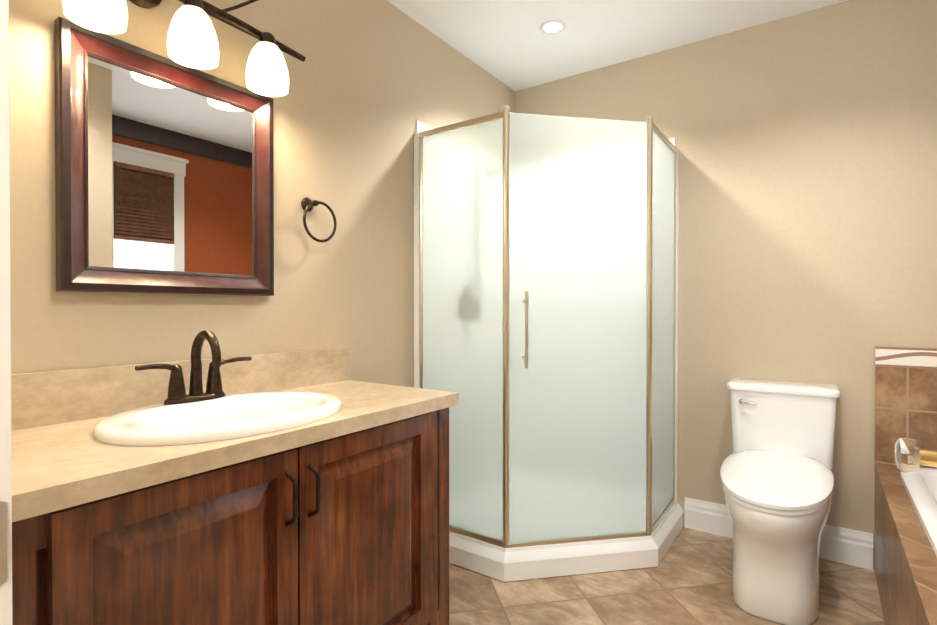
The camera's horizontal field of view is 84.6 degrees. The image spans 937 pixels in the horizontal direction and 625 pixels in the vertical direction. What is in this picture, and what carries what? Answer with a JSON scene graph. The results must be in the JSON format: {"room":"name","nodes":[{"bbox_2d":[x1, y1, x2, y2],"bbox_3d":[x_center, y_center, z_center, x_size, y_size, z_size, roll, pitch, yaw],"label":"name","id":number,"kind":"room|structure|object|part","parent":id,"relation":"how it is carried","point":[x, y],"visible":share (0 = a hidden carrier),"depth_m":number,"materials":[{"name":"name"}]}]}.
{"room":"bathroom","nodes":[
{"label":"bathroom","id":0,"kind":"room"},
{"bbox_2d":[0,0,11,624],"bbox_3d":[-0.824,0.079,0.735,0.902,2.018,0.040,0,0,34],"label":"door","id":1,"kind":"structure","parent":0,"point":[5,459],"depth_m":0.49,"materials":[{"name":"white wood"}]},
{"bbox_2d":[0,501,6,584],"bbox_3d":[-0.447,0.219,0.478,0.011,0.080,0.030,0,0,34],"label":"strike plate","id":2,"kind":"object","parent":1,"relation":"attached to","point":[3,541],"depth_m":0.49,"materials":[{"name":"silver metal"}]},
{"bbox_2d":[9,0,514,386],"bbox_3d":[-0.985,-0.125,1.423,0.120,2.440,4.554,0,0,34],"label":"wall","id":3,"kind":"structure","parent":0,"point":[371,82],"depth_m":1.88,"materials":[{"name":"beige paint"}]},
{"bbox_2d":[54,17,273,295],"bbox_3d":[-0.834,-0.387,1.498,0.038,0.664,0.591,0,0,34],"label":"mirror","id":4,"kind":"object","parent":3,"relation":"attached to","point":[164,174],"visible":0.98,"depth_m":1.44,"materials":[{"name":"brown wood"}]},
{"label":"glass","id":5,"kind":"part","parent":4,"relation":"part of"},
{"bbox_2d":[11,347,348,430],"bbox_3d":[-0.828,0.206,1.524,0.021,0.128,1.230,0,0,34],"label":"backsplash","id":6,"kind":"structure","parent":3,"relation":"attached to","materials":[{"name":"stone"}]},
{"bbox_2d":[62,0,305,96],"bbox_3d":[-0.772,-0.852,1.454,0.187,0.304,0.756,0,0,34],"label":"light","id":7,"kind":"object","parent":3,"relation":"attached to","point":[192,41],"visible":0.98,"depth_m":1.43,"materials":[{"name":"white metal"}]},
{"bbox_2d":[301,197,336,241],"bbox_3d":[-0.555,-0.339,1.889,0.056,0.164,0.151,0,0,34],"label":"towel ring","id":8,"kind":"object","parent":3,"relation":"attached to","point":[308,204],"visible":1,"depth_m":1.87,"materials":[{"name":"brown metal"}]},
{"bbox_2d":[387,0,847,90],"bbox_3d":[0.099,-1.389,0.669,2.750,0.100,4.554,0,0,34],"label":"ceiling","id":9,"kind":"structure","parent":0,"point":[510,44],"depth_m":2.43,"materials":[{"name":"paint"}]},
{"bbox_2d":[539,20,565,34],"bbox_3d":[0.398,-1.348,2.435,0.124,0.006,0.124,0,0,34],"label":"recessed light","id":10,"kind":"object","parent":9,"relation":"in","point":[552,27],"visible":1,"depth_m":2.44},
{"bbox_2d":[449,527,884,624],"bbox_3d":[0.099,1.151,0.687,2.750,0.100,4.554,0,0,34],"label":"floor","id":11,"kind":"structure","parent":0,"point":[687,580],"depth_m":1.98,"materials":[{"name":"tile"}]},
{"bbox_2d":[11,330,458,624],"bbox_3d":[-0.599,0.571,1.368,0.578,1.047,1.230,0,0,34],"label":"bathroom vanity","id":12,"kind":"object","parent":11,"relation":"on","point":[309,487],"visible":1,"depth_m":1.20,"materials":[{"name":"brown wood"}]},
{"bbox_3d":[-0.541,0.647,1.022,0.020,0.652,0.467,0,0,34],"label":"door","id":13,"kind":"part","parent":12,"relation":"part of","materials":[{"name":"brown wood"}]},
{"bbox_2d":[11,380,458,521],"bbox_3d":[-0.608,0.291,1.373,0.555,0.040,1.230,0,0,34],"label":"countertop","id":14,"kind":"structure","parent":12,"relation":"on","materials":[{"name":"stone"}]},
{"bbox_2d":[135,330,251,404],"bbox_3d":[-0.720,0.145,1.404,0.143,0.196,0.315,0,0,34],"label":"faucet","id":15,"kind":"object","parent":14,"relation":"on","point":[214,394],"depth_m":1.41,"materials":[{"name":"brown metal"}]},
{"bbox_2d":[92,391,341,445],"bbox_3d":[-0.609,0.323,1.329,0.454,0.157,0.595,0,0,34],"label":"sink","id":16,"kind":"object","parent":14,"relation":"in","point":[212,419],"depth_m":1.28,"materials":[{"name":"ceramic"}]},
{"bbox_3d":[-0.404,0.427,1.175,0.040,0.130,0.011,0,0,34],"label":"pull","id":17,"kind":"part","parent":12,"relation":"part of","materials":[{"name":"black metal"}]},
{"bbox_3d":[-0.368,0.427,1.227,0.040,0.130,0.011,0,0,34],"label":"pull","id":18,"kind":"part","parent":12,"relation":"part of","materials":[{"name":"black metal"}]},
{"bbox_3d":[-0.264,0.644,1.425,0.020,0.652,0.499,0,0,34],"label":"door","id":19,"kind":"part","parent":12,"relation":"part of","materials":[{"name":"brown wood"}]},
{"bbox_2d":[414,105,683,581],"bbox_3d":[0.413,0.098,2.481,0.982,1.979,0.982,0,0,34],"label":"shower","id":20,"kind":"object","parent":11,"relation":"on","point":[546,264],"visible":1,"depth_m":2.19,"materials":[{"name":"white glass"}]},
{"bbox_2d":[720,378,839,624],"bbox_3d":[1.221,0.701,2.040,0.418,0.778,0.791,0,0,34],"label":"toilet","id":21,"kind":"object","parent":11,"relation":"on","point":[777,478],"visible":1,"depth_m":1.87,"materials":[{"name":"ceramic"}]},
{"bbox_3d":[1.224,0.390,2.258,0.075,0.028,0.028,0,0,34],"label":"lever","id":22,"kind":"part","parent":21,"relation":"part of","materials":[{"name":"silver metal"}]},
{"bbox_3d":[1.168,0.626,1.963,0.370,0.087,0.604,0,0,34],"label":"seat","id":23,"kind":"part","parent":21,"relation":"part of","materials":[{"name":"ceramic"}]},
{"bbox_3d":[1.214,0.866,2.032,0.362,0.449,0.750,0,0,34],"label":"bowl","id":24,"kind":"part","parent":21,"relation":"part of","materials":[{"name":"ceramic"}]},
{"bbox_3d":[1.385,0.500,2.279,0.418,0.379,0.209,0,0,34],"label":"tank","id":25,"kind":"part","parent":21,"relation":"part of","materials":[{"name":"ceramic"}]},
{"bbox_2d":[874,346,936,624],"bbox_3d":[1.596,0.622,1.347,0.788,0.946,1.518,0,0,34],"label":"bathtub","id":26,"kind":"object","parent":11,"relation":"on","point":[905,533],"visible":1,"depth_m":1.87,"materials":[{"name":"tile"}]},
{"bbox_3d":[1.148,0.374,1.347,0.048,0.092,0.092,0,0,34],"label":"knob","id":27,"kind":"part","parent":26,"relation":"part of","materials":[{"name":"clear plastic"}]},
{"bbox_2d":[920,449,936,466],"bbox_3d":[1.224,0.497,1.297,0.135,0.298,0.064,0,0,34],"label":"faucet","id":28,"kind":"object","parent":26,"relation":"on","point":[927,457],"depth_m":1.31,"materials":[{"name":"gold metal"}]},
{"bbox_2d":[515,0,936,568],"bbox_3d":[1.354,-0.132,2.505,2.750,2.440,0.120,0,0,34],"label":"wall","id":29,"kind":"structure","parent":0,"point":[806,144],"depth_m":2.33,"materials":[{"name":"beige paint"}]},
{"bbox_2d":[684,497,872,569],"bbox_3d":[1.406,1.014,2.395,0.752,0.150,0.014,0,0,34],"label":"baseboard","id":30,"kind":"structure","parent":29,"relation":"attached to","point":[847,546],"depth_m":2.27,"materials":[{"name":"white wood"}]}
]}

